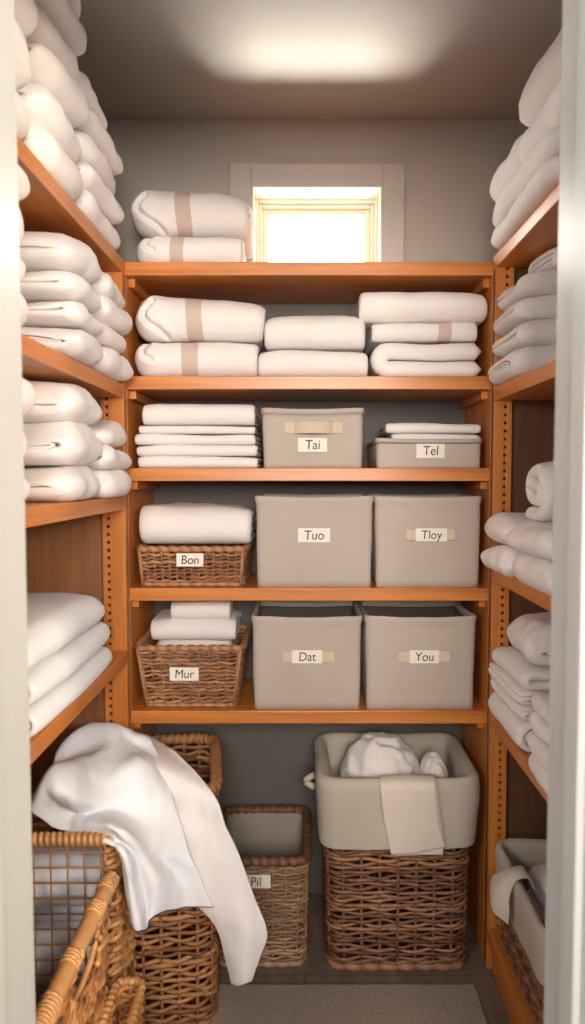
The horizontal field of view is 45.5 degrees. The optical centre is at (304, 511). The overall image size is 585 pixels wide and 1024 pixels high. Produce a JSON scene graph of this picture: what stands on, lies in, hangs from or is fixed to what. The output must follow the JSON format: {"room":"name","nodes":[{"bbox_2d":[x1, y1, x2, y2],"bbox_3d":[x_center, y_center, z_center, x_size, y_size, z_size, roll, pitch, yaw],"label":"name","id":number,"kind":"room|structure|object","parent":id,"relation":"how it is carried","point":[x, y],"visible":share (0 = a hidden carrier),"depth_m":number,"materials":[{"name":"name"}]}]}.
{"room":"linen closet","nodes":[
{"label":"linen closet","id":0,"kind":"room"},
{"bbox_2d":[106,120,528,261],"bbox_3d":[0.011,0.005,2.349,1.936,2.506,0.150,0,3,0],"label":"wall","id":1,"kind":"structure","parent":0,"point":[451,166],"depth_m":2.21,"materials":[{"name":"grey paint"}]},
{"bbox_2d":[229,163,404,261],"bbox_3d":[0.038,-0.890,2.288,0.554,0.432,0.158,0,3,0],"label":"window","id":2,"kind":"structure","parent":1,"relation":"in","point":[283,190],"depth_m":2.21,"materials":[{"name":"paint"}]},
{"bbox_2d":[76,0,562,119],"bbox_3d":[0.011,-1.247,1.547,1.936,0.080,1.620,0,3,0],"label":"ceiling","id":3,"kind":"structure","parent":0,"point":[142,59],"depth_m":1.87,"materials":[{"name":"paint"}]},
{"bbox_2d":[146,893,511,1023],"bbox_3d":[0.000,1.380,0.533,4.400,0.050,3.920,0,3,0],"label":"floor","id":4,"kind":"structure","parent":0,"point":[315,970],"depth_m":1.93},
{"bbox_2d":[17,135,130,832],"bbox_3d":[-0.672,0.327,1.448,0.370,1.958,0.977,0,3,0],"label":"shelving unit","id":5,"kind":"object","parent":4,"relation":"on","point":[80,546],"visible":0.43,"depth_m":1.89,"materials":[{"name":"orange wood"}]},
{"bbox_2d":[16,91,29,139],"bbox_3d":[-0.636,-0.685,1.103,0.336,0.099,0.312,0,3,0],"label":"duvet","id":6,"kind":"object","parent":5,"relation":"on","point":[23,123],"visible":0.2,"depth_m":1.18,"materials":[{"name":"white fabric"}]},
{"bbox_2d":[14,19,31,89],"bbox_3d":[-0.627,-0.778,1.096,0.340,0.099,0.314,0,3,0],"label":"duvet","id":7,"kind":"object","parent":6,"relation":"on","point":[23,66],"visible":0.35,"depth_m":1.17,"materials":[{"name":"white fabric"}]},
{"bbox_2d":[14,0,37,37],"bbox_3d":[-0.625,-0.865,1.092,0.321,0.095,0.311,0,3,0],"label":"duvet","id":8,"kind":"object","parent":7,"relation":"on","point":[25,11],"visible":0.53,"depth_m":1.19,"materials":[{"name":"white fabric"}]},
{"bbox_2d":[22,120,82,201],"bbox_3d":[-0.632,-0.699,1.399,0.329,0.096,0.270,0,3,0],"label":"duvet","id":9,"kind":"object","parent":5,"relation":"on","point":[39,140],"visible":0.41,"depth_m":1.33,"materials":[{"name":"white fabric"}]},
{"bbox_2d":[16,83,80,162],"bbox_3d":[-0.631,-0.777,1.402,0.320,0.084,0.260,0,3,0],"label":"duvet","id":10,"kind":"object","parent":9,"relation":"on","point":[42,107],"visible":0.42,"depth_m":1.33,"materials":[{"name":"white fabric"}]},
{"bbox_2d":[27,43,89,128],"bbox_3d":[-0.621,-0.858,1.394,0.328,0.088,0.268,0,3,0],"label":"duvet","id":11,"kind":"object","parent":10,"relation":"on","point":[48,71],"visible":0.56,"depth_m":1.34,"materials":[{"name":"white fabric"}]},
{"bbox_2d":[25,7,79,83],"bbox_3d":[-0.632,-0.934,1.391,0.323,0.084,0.268,0,3,0],"label":"duvet","id":12,"kind":"object","parent":11,"relation":"on","point":[45,33],"visible":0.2,"depth_m":1.34,"materials":[{"name":"white fabric"}]},
{"bbox_2d":[34,0,86,56],"bbox_3d":[-0.622,-1.006,1.389,0.332,0.078,0.273,0,3,0],"label":"duvet","id":13,"kind":"object","parent":12,"relation":"on","point":[60,13],"visible":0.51,"depth_m":1.39,"materials":[{"name":"white fabric"}]},
{"bbox_2d":[21,327,102,365],"bbox_3d":[-0.614,-0.360,1.505,0.335,0.073,0.228,0,3,0],"label":"folded towel","id":14,"kind":"object","parent":5,"relation":"on","point":[80,346],"visible":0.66,"depth_m":1.42,"materials":[{"name":"white fabric"}]},
{"bbox_2d":[21,301,103,335],"bbox_3d":[-0.609,-0.418,1.499,0.315,0.056,0.224,0,3,0],"label":"folded towel","id":15,"kind":"object","parent":14,"relation":"on","point":[57,314],"visible":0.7,"depth_m":1.42,"materials":[{"name":"white fabric"}]},
{"bbox_2d":[20,270,100,312],"bbox_3d":[-0.613,-0.474,1.499,0.325,0.065,0.224,0,3,0],"label":"folded towel","id":16,"kind":"object","parent":15,"relation":"on","point":[38,286],"visible":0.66,"depth_m":1.41,"materials":[{"name":"white fabric"}]},
{"bbox_2d":[19,231,101,283],"bbox_3d":[-0.618,-0.548,1.496,0.328,0.090,0.214,0,3,0],"label":"folded towel","id":17,"kind":"object","parent":16,"relation":"on","point":[39,251],"visible":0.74,"depth_m":1.42,"materials":[{"name":"white fabric"}]},
{"bbox_2d":[24,465,100,501],"bbox_3d":[-0.625,-0.064,1.512,0.325,0.081,0.247,0,3,0],"label":"folded towel","id":18,"kind":"object","parent":5,"relation":"on","point":[47,483],"visible":0.83,"depth_m":1.43,"materials":[{"name":"white fabric"}]},
{"bbox_2d":[23,421,102,465],"bbox_3d":[-0.620,-0.152,1.508,0.326,0.103,0.242,0,3,0],"label":"folded towel","id":19,"kind":"object","parent":18,"relation":"on","point":[66,443],"visible":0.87,"depth_m":1.42,"materials":[{"name":"white fabric"}]},
{"bbox_2d":[23,381,102,424],"bbox_3d":[-0.617,-0.237,1.506,0.316,0.096,0.243,0,3,0],"label":"folded towel","id":20,"kind":"object","parent":19,"relation":"on","point":[54,402],"visible":0.71,"depth_m":1.42,"materials":[{"name":"white fabric"}]},
{"bbox_2d":[29,646,111,736],"bbox_3d":[-0.639,0.369,1.511,0.336,0.060,0.502,0,3,0],"label":"folded blanket","id":21,"kind":"object","parent":5,"relation":"on","point":[44,710],"visible":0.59,"depth_m":1.41,"materials":[{"name":"white fabric"}]},
{"bbox_2d":[28,622,109,704],"bbox_3d":[-0.641,0.312,1.508,0.336,0.062,0.503,0,3,0],"label":"folded blanket","id":22,"kind":"object","parent":21,"relation":"on","point":[46,675],"visible":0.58,"depth_m":1.41,"materials":[{"name":"white fabric"}]},
{"bbox_2d":[27,592,104,668],"bbox_3d":[-0.652,0.243,1.490,0.337,0.085,0.479,0,3,0],"label":"folded blanket","id":23,"kind":"object","parent":22,"relation":"on","point":[54,619],"visible":0.73,"depth_m":1.46,"materials":[{"name":"white fabric"}]},
{"bbox_2d":[75,189,120,249],"bbox_3d":[-0.635,-0.705,1.690,0.330,0.077,0.311,0,3,0],"label":"duvet","id":24,"kind":"object","parent":5,"relation":"on","point":[87,203],"visible":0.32,"depth_m":1.61,"materials":[{"name":"white fabric"}]},
{"bbox_2d":[75,160,123,225],"bbox_3d":[-0.627,-0.772,1.681,0.326,0.073,0.313,0,3,0],"label":"duvet","id":25,"kind":"object","parent":24,"relation":"on","point":[111,209],"visible":0.23,"depth_m":1.64,"materials":[{"name":"white fabric"}]},
{"bbox_2d":[74,130,115,194],"bbox_3d":[-0.637,-0.836,1.686,0.341,0.072,0.320,0,3,0],"label":"duvet","id":26,"kind":"object","parent":25,"relation":"on","point":[90,152],"visible":0.16,"depth_m":1.60,"materials":[{"name":"white fabric"}]},
{"bbox_2d":[74,107,122,175],"bbox_3d":[-0.631,-0.897,1.682,0.332,0.067,0.310,0,3,0],"label":"duvet","id":27,"kind":"object","parent":26,"relation":"on","point":[94,126],"visible":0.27,"depth_m":1.64,"materials":[{"name":"white fabric"}]},
{"bbox_2d":[78,71,106,128],"bbox_3d":[-0.639,-0.957,1.631,0.327,0.075,0.227,0,3,0],"label":"duvet","id":28,"kind":"object","parent":27,"relation":"on","point":[84,83],"visible":0.12,"depth_m":1.58,"materials":[{"name":"white fabric"}]},
{"bbox_2d":[87,346,133,380],"bbox_3d":[-0.606,-0.374,1.737,0.317,0.076,0.245,0,3,0],"label":"folded towel","id":29,"kind":"object","parent":5,"relation":"on","point":[112,365],"visible":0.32,"depth_m":1.69,"materials":[{"name":"white fabric"}]},
{"bbox_2d":[94,323,125,353],"bbox_3d":[-0.622,-0.435,1.731,0.324,0.061,0.239,0,3,0],"label":"folded towel","id":30,"kind":"object","parent":29,"relation":"on","point":[110,338],"visible":0.26,"depth_m":1.69,"materials":[{"name":"white fabric"}]},
{"bbox_2d":[90,295,132,335],"bbox_3d":[-0.601,-0.487,1.732,0.316,0.067,0.242,0,3,0],"label":"folded towel","id":31,"kind":"object","parent":30,"relation":"on","point":[119,320],"visible":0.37,"depth_m":1.68,"materials":[{"name":"white fabric"}]},
{"bbox_2d":[90,272,124,308],"bbox_3d":[-0.616,-0.547,1.732,0.322,0.067,0.252,0,3,0],"label":"folded towel","id":32,"kind":"object","parent":31,"relation":"on","point":[105,286],"visible":0.26,"depth_m":1.65,"materials":[{"name":"white fabric"}]},
{"bbox_2d":[90,469,131,497],"bbox_3d":[-0.608,-0.076,1.754,0.328,0.080,0.248,0,3,0],"label":"folded towel","id":33,"kind":"object","parent":5,"relation":"on","point":[113,483],"visible":0.34,"depth_m":1.69,"materials":[{"name":"white fabric"}]},
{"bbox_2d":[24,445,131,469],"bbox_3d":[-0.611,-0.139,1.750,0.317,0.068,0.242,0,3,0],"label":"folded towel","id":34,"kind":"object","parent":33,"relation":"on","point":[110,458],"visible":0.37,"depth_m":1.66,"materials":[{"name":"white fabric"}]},
{"bbox_2d":[87,420,126,447],"bbox_3d":[-0.617,-0.199,1.748,0.320,0.071,0.241,0,3,0],"label":"folded towel","id":35,"kind":"object","parent":34,"relation":"on","point":[108,432],"visible":0.36,"depth_m":1.70,"materials":[{"name":"white fabric"}]},
{"bbox_2d":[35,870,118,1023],"bbox_3d":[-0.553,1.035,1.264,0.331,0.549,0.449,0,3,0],"label":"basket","id":36,"kind":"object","parent":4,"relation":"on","point":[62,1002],"visible":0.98,"depth_m":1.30,"materials":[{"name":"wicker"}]},
{"bbox_2d":[31,794,136,1018],"bbox_3d":[-0.587,0.989,1.606,0.385,0.608,0.210,0,3,0],"label":"wicker basket","id":37,"kind":"object","parent":4,"relation":"on","point":[122,952],"visible":0.22,"depth_m":1.52,"materials":[{"name":"wicker"}]},
{"bbox_2d":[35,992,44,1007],"bbox_3d":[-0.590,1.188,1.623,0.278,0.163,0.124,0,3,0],"label":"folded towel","id":38,"kind":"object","parent":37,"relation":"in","point":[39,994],"visible":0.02,"depth_m":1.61,"materials":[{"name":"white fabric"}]},
{"bbox_2d":[34,921,111,988],"bbox_3d":[-0.590,1.025,1.613,0.278,0.159,0.128,0,3,0],"label":"folded towel","id":39,"kind":"object","parent":38,"relation":"on","point":[42,936],"visible":0.16,"depth_m":1.57,"materials":[{"name":"white fabric"}]},
{"bbox_2d":[33,906,109,921],"bbox_3d":[-0.590,0.919,1.633,0.276,0.050,0.088,0,3,0],"label":"folded towel","id":40,"kind":"object","parent":39,"relation":"on","point":[61,909],"visible":0.09,"depth_m":1.59,"materials":[{"name":"white fabric"}]},
{"bbox_2d":[32,846,108,906],"bbox_3d":[-0.591,0.838,1.604,0.276,0.118,0.127,0,3,0],"label":"folded towel","id":41,"kind":"object","parent":40,"relation":"on","point":[41,859],"visible":0.34,"depth_m":1.56,"materials":[{"name":"white fabric"}]},
{"bbox_2d":[97,975,145,1023],"bbox_3d":[-0.375,1.155,1.384,0.076,0.298,0.268,0,3,0],"label":"basket","id":42,"kind":"object","parent":4,"relation":"on","point":[113,1013],"visible":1,"depth_m":1.47,"materials":[{"name":"wicker"}]},
{"bbox_2d":[113,732,222,1023],"bbox_3d":[-0.420,0.973,1.876,0.395,0.622,0.393,0,3,-8],"label":"laundry basket","id":43,"kind":"object","parent":4,"relation":"on","point":[179,966],"visible":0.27,"depth_m":1.73,"materials":[{"name":"brown wicker"}]},
{"bbox_2d":[31,722,212,932],"bbox_3d":[-0.483,0.746,1.685,0.383,0.402,0.459,-2,4,-35],"label":"sheet","id":44,"kind":"object","parent":43,"relation":"hanging from","point":[96,780],"visible":0.98,"depth_m":1.59,"materials":[{"name":"fabric"}]},
{"bbox_2d":[133,733,266,985],"bbox_3d":[-0.371,0.859,1.770,0.580,0.549,0.215,3,4,44],"label":"sheet","id":45,"kind":"object","parent":43,"relation":"hanging from","point":[236,915],"visible":0.59,"depth_m":1.65,"materials":[{"name":"white fabric"}]},
{"bbox_2d":[218,805,312,967],"bbox_3d":[-0.125,1.111,2.096,0.294,0.324,0.331,0,3,0],"label":"wicker basket","id":46,"kind":"object","parent":4,"relation":"on","point":[273,843],"visible":0.7,"depth_m":1.96,"materials":[{"name":"brown wicker"}]},
{"bbox_2d":[125,262,493,959],"bbox_3d":[0.011,0.292,2.102,1.034,1.958,0.332,0,3,0],"label":"shelving unit","id":47,"kind":"object","parent":4,"relation":"on","point":[267,754],"visible":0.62,"depth_m":2.00,"materials":[{"name":"orange wood"}]},
{"bbox_2d":[136,236,245,261],"bbox_3d":[-0.324,-0.730,2.042,0.309,0.089,0.282,0,3,0],"label":"duvet","id":48,"kind":"object","parent":47,"relation":"on","point":[157,248],"visible":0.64,"depth_m":1.91,"materials":[{"name":"white fabric"}]},
{"bbox_2d":[130,190,254,258],"bbox_3d":[-0.322,-0.848,2.046,0.355,0.137,0.282,0,3,0],"label":"duvet","id":49,"kind":"object","parent":48,"relation":"on","point":[153,213],"visible":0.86,"depth_m":1.93,"materials":[{"name":"white fabric"}]},
{"bbox_2d":[134,624,252,706],"bbox_3d":[-0.326,0.458,2.097,0.322,0.185,0.291,0,3,0],"label":"wicker basket","id":50,"kind":"object","parent":47,"relation":"on","point":[145,647],"visible":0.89,"depth_m":1.97,"materials":[{"name":"brown wicker"}]},
{"bbox_2d":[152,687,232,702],"bbox_3d":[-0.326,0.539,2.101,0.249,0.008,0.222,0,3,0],"label":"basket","id":51,"kind":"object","parent":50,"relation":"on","point":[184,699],"depth_m":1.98,"materials":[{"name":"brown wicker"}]},
{"bbox_2d":[154,640,235,692],"bbox_3d":[-0.332,0.451,2.127,0.230,0.164,0.200,0,3,0],"label":"folded towel","id":52,"kind":"object","parent":50,"relation":"in","point":[162,642],"visible":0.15,"depth_m":2.05,"materials":[{"name":"fabric"}]},
{"bbox_2d":[150,609,241,639],"bbox_3d":[-0.327,0.340,2.122,0.254,0.066,0.199,0,3,0],"label":"folded towel","id":53,"kind":"object","parent":52,"relation":"on","point":[163,627],"visible":0.86,"depth_m":2.03,"materials":[{"name":"white fabric"}]},
{"bbox_2d":[170,601,233,618],"bbox_3d":[-0.308,0.284,2.108,0.180,0.056,0.163,0,3,0],"label":"folded towel","id":54,"kind":"object","parent":53,"relation":"on","point":[179,609],"visible":0.8,"depth_m":2.03,"materials":[{"name":"white fabric"}]},
{"bbox_2d":[135,539,254,586],"bbox_3d":[-0.318,0.145,2.080,0.323,0.116,0.283,0,3,0],"label":"wicker basket","id":55,"kind":"object","parent":47,"relation":"on","point":[235,569],"visible":0.91,"depth_m":1.95,"materials":[{"name":"brown wicker"}]},
{"bbox_2d":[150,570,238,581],"bbox_3d":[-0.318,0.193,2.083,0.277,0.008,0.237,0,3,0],"label":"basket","id":56,"kind":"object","parent":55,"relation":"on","point":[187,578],"depth_m":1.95,"materials":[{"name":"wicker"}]},
{"bbox_2d":[139,502,255,543],"bbox_3d":[-0.310,0.031,2.067,0.322,0.114,0.254,0,3,0],"label":"folded blanket","id":57,"kind":"object","parent":55,"relation":"on","point":[181,522],"visible":1,"depth_m":1.95,"materials":[{"name":"white fabric"}]},
{"bbox_2d":[135,342,259,375],"bbox_3d":[-0.306,-0.431,2.051,0.356,0.103,0.292,0,3,0],"label":"duvet","id":58,"kind":"object","parent":47,"relation":"on","point":[199,358],"visible":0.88,"depth_m":1.92,"materials":[{"name":"white fabric"}]},
{"bbox_2d":[135,295,265,353],"bbox_3d":[-0.296,-0.549,2.042,0.375,0.132,0.297,0,3,0],"label":"duvet","id":59,"kind":"object","parent":58,"relation":"on","point":[159,319],"visible":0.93,"depth_m":1.92,"materials":[{"name":"white fabric"}]},
{"bbox_2d":[138,456,262,467],"bbox_3d":[-0.300,-0.147,2.071,0.338,0.036,0.271,0,3,0],"label":"sheet","id":60,"kind":"object","parent":47,"relation":"on","point":[143,461],"visible":0.86,"depth_m":1.94,"materials":[{"name":"white fabric"}]},
{"bbox_2d":[136,445,262,457],"bbox_3d":[-0.302,-0.180,2.069,0.339,0.033,0.272,0,3,0],"label":"sheet","id":61,"kind":"object","parent":60,"relation":"on","point":[250,451],"visible":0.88,"depth_m":1.94,"materials":[{"name":"white fabric"}]},
{"bbox_2d":[135,434,261,447],"bbox_3d":[-0.305,-0.210,2.068,0.342,0.032,0.270,0,3,0],"label":"sheet","id":62,"kind":"object","parent":61,"relation":"on","point":[140,439],"visible":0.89,"depth_m":1.94,"materials":[{"name":"white fabric"}]},
{"bbox_2d":[139,426,260,437],"bbox_3d":[-0.301,-0.237,2.066,0.326,0.026,0.271,0,3,0],"label":"sheet","id":63,"kind":"object","parent":62,"relation":"on","point":[185,430],"visible":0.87,"depth_m":1.94,"materials":[{"name":"fabric"}]},
{"bbox_2d":[142,404,260,430],"bbox_3d":[-0.297,-0.280,2.065,0.319,0.062,0.274,0,3,0],"label":"sheet","id":64,"kind":"object","parent":63,"relation":"on","point":[237,415],"visible":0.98,"depth_m":1.94,"materials":[{"name":"white fabric"}]},
{"bbox_2d":[251,601,361,708],"bbox_3d":[0.005,0.416,2.087,0.317,0.267,0.291,0,3,0],"label":"fabric bin","id":65,"kind":"object","parent":47,"relation":"on","point":[306,654],"visible":0.96,"depth_m":1.96,"materials":[{"name":"beige fabric"}]},
{"bbox_2d":[261,408,363,467],"bbox_3d":[0.022,-0.211,2.047,0.294,0.166,0.310,0,3,0],"label":"fabric bin","id":66,"kind":"object","parent":47,"relation":"on","point":[292,438],"visible":0.99,"depth_m":1.92,"materials":[{"name":"beige fabric"}]},
{"bbox_2d":[258,350,367,375],"bbox_3d":[0.023,-0.419,2.045,0.312,0.080,0.274,0,3,0],"label":"folded towel","id":67,"kind":"object","parent":47,"relation":"on","point":[278,362],"visible":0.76,"depth_m":1.92,"materials":[{"name":"white fabric"}]},
{"bbox_2d":[264,315,364,352],"bbox_3d":[0.027,-0.512,2.043,0.290,0.102,0.266,0,3,0],"label":"folded towel","id":68,"kind":"object","parent":67,"relation":"on","point":[330,333],"visible":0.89,"depth_m":1.92,"materials":[{"name":"white fabric"}]},
{"bbox_2d":[255,493,373,586],"bbox_3d":[0.027,0.075,2.072,0.336,0.256,0.287,0,3,0],"label":"fabric bin","id":69,"kind":"object","parent":47,"relation":"on","point":[304,540],"visible":1,"depth_m":1.94,"materials":[{"name":"beige fabric"}]},
{"bbox_2d":[358,601,476,708],"bbox_3d":[0.325,0.416,2.087,0.318,0.267,0.292,0,3,0],"label":"fabric bin","id":70,"kind":"object","parent":47,"relation":"on","point":[414,654],"visible":0.97,"depth_m":1.96,"materials":[{"name":"beige fabric"}]},
{"bbox_2d":[367,493,480,586],"bbox_3d":[0.343,0.076,2.070,0.305,0.256,0.292,0,3,0],"label":"fabric bin","id":71,"kind":"object","parent":47,"relation":"on","point":[419,540],"visible":0.88,"depth_m":1.94,"materials":[{"name":"beige fabric"}]},
{"bbox_2d":[367,343,481,375],"bbox_3d":[0.339,-0.431,2.056,0.313,0.102,0.273,0,3,0],"label":"folded blanket","id":72,"kind":"object","parent":47,"relation":"on","point":[387,359],"visible":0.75,"depth_m":1.92,"materials":[{"name":"white fabric"}]},
{"bbox_2d":[364,322,476,355],"bbox_3d":[0.333,-0.510,2.049,0.303,0.058,0.265,0,3,0],"label":"folded towel","id":73,"kind":"object","parent":72,"relation":"on","point":[446,332],"visible":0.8,"depth_m":1.93,"materials":[{"name":"white fabric"}]},
{"bbox_2d":[353,292,487,335],"bbox_3d":[0.325,-0.580,2.046,0.357,0.093,0.286,0,3,0],"label":"duvet","id":74,"kind":"object","parent":73,"relation":"on","point":[372,308],"visible":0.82,"depth_m":1.92,"materials":[{"name":"white fabric"}]},
{"bbox_2d":[367,438,481,467],"bbox_3d":[0.343,-0.170,2.059,0.304,0.084,0.287,0,3,0],"label":"fabric bin","id":75,"kind":"object","parent":47,"relation":"on","point":[382,452],"visible":0.97,"depth_m":1.92,"materials":[{"name":"beige fabric"}]},
{"bbox_3d":[0.365,-0.170,2.065,0.246,0.057,0.221,0,3,0],"label":"sheet","id":76,"kind":"object","parent":75,"relation":"in","visible":0},
{"bbox_2d":[385,434,479,438],"bbox_3d":[0.368,-0.212,2.061,0.253,0.030,0.219,0,3,-1],"label":"sheet","id":77,"kind":"object","parent":76,"relation":"on","point":[398,436],"visible":0.27,"depth_m":1.95,"materials":[{"name":"fabric"}]},
{"bbox_2d":[380,423,480,436],"bbox_3d":[0.362,-0.242,2.059,0.270,0.030,0.220,0,3,1],"label":"sheet","id":78,"kind":"object","parent":77,"relation":"on","point":[388,429],"visible":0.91,"depth_m":1.95,"materials":[{"name":"white fabric"}]},
{"bbox_2d":[210,984,486,1023],"bbox_3d":[0.110,1.302,1.468,0.697,0.009,0.835,0,3,0],"label":"floor mat","id":79,"kind":"object","parent":4,"relation":"on","point":[246,1003],"visible":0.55,"depth_m":1.81,"materials":[{"name":"grey carpet"}]},
{"bbox_2d":[303,732,479,970],"bbox_3d":[0.241,0.994,2.080,0.496,0.559,0.372,0,3,0],"label":"laundry hamper","id":80,"kind":"object","parent":4,"relation":"on","point":[374,926],"visible":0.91,"depth_m":1.93,"materials":[{"name":"brown wicker"}]},
{"bbox_2d":[339,732,419,777],"bbox_3d":[0.223,0.760,2.078,0.246,0.200,0.217,0,3,0],"label":"sheet","id":81,"kind":"object","parent":80,"relation":"in","point":[374,754],"visible":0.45,"depth_m":2.02,"materials":[{"name":"white fabric"}]},
{"bbox_2d":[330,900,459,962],"bbox_3d":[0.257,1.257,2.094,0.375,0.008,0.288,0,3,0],"label":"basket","id":82,"kind":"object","parent":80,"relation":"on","point":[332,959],"depth_m":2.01,"materials":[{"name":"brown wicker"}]},
{"bbox_2d":[379,774,445,855],"bbox_3d":[0.291,0.825,1.907,0.182,0.216,0.080,0,3,0],"label":"cloth","id":83,"kind":"object","parent":80,"relation":"hanging from","point":[410,802],"visible":1,"depth_m":1.87,"materials":[{"name":"beige fabric"}]},
{"bbox_2d":[419,750,448,776],"bbox_3d":[0.376,0.781,2.044,0.094,0.160,0.157,0,3,0],"label":"towel","id":84,"kind":"object","parent":80,"relation":"in","point":[431,762],"visible":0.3,"depth_m":2.01,"materials":[{"name":"white fabric"}]},
{"bbox_2d":[484,182,558,1023],"bbox_3d":[0.694,0.321,1.447,0.370,1.970,0.977,0,3,0],"label":"shelving unit","id":85,"kind":"object","parent":4,"relation":"on","point":[522,407],"visible":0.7,"depth_m":1.89,"materials":[{"name":"orange wood"}]},
{"bbox_2d":[480,545,521,576],"bbox_3d":[0.625,0.113,1.773,0.316,0.085,0.253,0,3,0],"label":"duvet","id":86,"kind":"object","parent":85,"relation":"on","point":[500,559],"visible":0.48,"depth_m":1.70,"materials":[{"name":"white fabric"}]},
{"bbox_2d":[484,512,534,544],"bbox_3d":[0.629,0.042,1.767,0.313,0.078,0.257,0,3,0],"label":"duvet","id":87,"kind":"object","parent":86,"relation":"on","point":[498,526],"visible":0.41,"depth_m":1.73,"materials":[{"name":"white fabric"}]},
{"bbox_2d":[488,691,533,752],"bbox_3d":[0.643,0.519,1.770,0.305,0.082,0.291,0,3,0],"label":"folded blanket","id":88,"kind":"object","parent":85,"relation":"on","point":[519,729],"visible":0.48,"depth_m":1.69,"materials":[{"name":"white fabric"}]},
{"bbox_2d":[490,676,534,719],"bbox_3d":[0.647,0.462,1.766,0.301,0.035,0.282,0,3,0],"label":"sheet","id":89,"kind":"object","parent":88,"relation":"on","point":[522,711],"visible":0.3,"depth_m":1.68,"materials":[{"name":"white fabric"}]},
{"bbox_2d":[488,662,549,705],"bbox_3d":[0.642,0.427,1.764,0.301,0.037,0.285,0,3,0],"label":"sheet","id":90,"kind":"object","parent":89,"relation":"on","point":[519,694],"visible":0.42,"depth_m":1.69,"materials":[{"name":"white fabric"}]},
{"bbox_2d":[491,646,549,690],"bbox_3d":[0.647,0.386,1.763,0.296,0.052,0.281,0,3,0],"label":"folded towel","id":91,"kind":"object","parent":90,"relation":"on","point":[530,676],"visible":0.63,"depth_m":1.67,"materials":[{"name":"white fabric"}]},
{"bbox_2d":[506,612,550,665],"bbox_3d":[0.673,0.310,1.735,0.311,0.108,0.239,0,3,0],"label":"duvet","id":92,"kind":"object","parent":91,"relation":"on","point":[530,634],"visible":0.63,"depth_m":1.66,"materials":[{"name":"white fabric"}]},
{"bbox_2d":[495,838,546,1023],"bbox_3d":[0.663,1.037,1.712,0.310,0.273,0.423,0,3,0],"label":"basket","id":93,"kind":"object","parent":85,"relation":"on","point":[523,938],"visible":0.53,"depth_m":1.69,"materials":[{"name":"beige fabric"}]},
{"bbox_2d":[490,866,534,924],"bbox_3d":[0.515,0.940,1.742,0.097,0.114,0.120,0,3,0],"label":"towel","id":94,"kind":"object","parent":93,"relation":"hanging from","point":[502,883],"visible":1,"depth_m":1.71,"materials":[{"name":"beige fabric"}]},
{"bbox_2d":[488,344,555,385],"bbox_3d":[0.636,-0.370,1.748,0.316,0.083,0.249,0,3,-1],"label":"folded towel","id":95,"kind":"object","parent":85,"relation":"on","point":[521,361],"visible":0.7,"depth_m":1.65,"materials":[{"name":"white fabric"}]},
{"bbox_2d":[492,319,556,357],"bbox_3d":[0.648,-0.435,1.741,0.315,0.068,0.235,0,3,-1],"label":"folded towel","id":96,"kind":"object","parent":95,"relation":"on","point":[537,332],"visible":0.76,"depth_m":1.64,"materials":[{"name":"white fabric"}]},
{"bbox_2d":[493,294,556,335],"bbox_3d":[0.644,-0.493,1.744,0.308,0.063,0.239,0,3,1],"label":"folded towel","id":97,"kind":"object","parent":96,"relation":"on","point":[544,306],"visible":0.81,"depth_m":1.65,"materials":[{"name":"white fabric"}]},
{"bbox_2d":[497,267,557,310],"bbox_3d":[0.657,-0.554,1.735,0.307,0.070,0.232,0,3,0],"label":"folded towel","id":98,"kind":"object","parent":97,"relation":"on","point":[544,281],"visible":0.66,"depth_m":1.64,"materials":[{"name":"white fabric"}]},
{"bbox_2d":[491,155,559,248],"bbox_3d":[0.634,-0.704,1.608,0.320,0.058,0.496,0,3,0],"label":"quilt","id":99,"kind":"object","parent":85,"relation":"on","point":[545,178],"visible":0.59,"depth_m":1.52,"materials":[{"name":"white fabric"}]},
{"bbox_2d":[492,127,559,226],"bbox_3d":[0.630,-0.756,1.602,0.321,0.062,0.493,0,3,0],"label":"quilt","id":100,"kind":"object","parent":99,"relation":"on","point":[548,147],"visible":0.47,"depth_m":1.52,"materials":[{"name":"white fabric"}]},
{"bbox_2d":[490,134,523,201],"bbox_3d":[0.620,-0.841,1.712,0.284,0.121,0.250,0,3,0],"label":"quilt","id":101,"kind":"object","parent":100,"relation":"on","point":[509,167],"visible":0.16,"depth_m":1.68,"materials":[{"name":"white fabric"}]},
{"bbox_2d":[518,81,560,162],"bbox_3d":[0.630,-0.813,1.452,0.308,0.092,0.299,0,3,0],"label":"quilt","id":102,"kind":"object","parent":100,"relation":"on","point":[548,118],"visible":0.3,"depth_m":1.43,"materials":[{"name":"white fabric"}]},
{"bbox_2d":[518,29,561,126],"bbox_3d":[0.625,-0.919,1.452,0.301,0.135,0.305,0,3,0],"label":"quilt","id":103,"kind":"object","parent":102,"relation":"on","point":[546,74],"visible":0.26,"depth_m":1.44,"materials":[{"name":"white fabric"}]},
{"bbox_2d":[513,553,551,595],"bbox_3d":[0.626,0.128,1.495,0.314,0.083,0.298,0,3,0],"label":"duvet","id":104,"kind":"object","parent":85,"relation":"on","point":[535,572],"visible":0.43,"depth_m":1.46,"materials":[{"name":"white fabric"}]},
{"bbox_2d":[506,520,552,560],"bbox_3d":[0.619,0.055,1.489,0.327,0.082,0.310,0,3,0],"label":"duvet","id":105,"kind":"object","parent":104,"relation":"on","point":[533,538],"visible":0.58,"depth_m":1.45,"materials":[{"name":"white fabric"}]},
{"bbox_2d":[525,461,553,520],"bbox_3d":[0.642,-0.048,1.550,0.271,0.137,0.153,0,3,0],"label":"rolled blanket","id":106,"kind":"object","parent":105,"relation":"on","point":[540,479],"visible":0.38,"depth_m":1.52,"materials":[{"name":"white fabric"}]},
{"bbox_3d":[0.011,0.083,0.876,1.936,2.506,0.100,0,3,0],"label":"wall","id":107,"kind":"structure","parent":0,"visible":0},
{"bbox_2d":[0,0,584,1023],"bbox_3d":[-0.021,0.247,0.859,0.884,2.180,0.170,0,3,0],"label":"door frame","id":108,"kind":"structure","parent":107,"relation":"in","point":[564,976],"depth_m":0.88,"materials":[{"name":"paint"}]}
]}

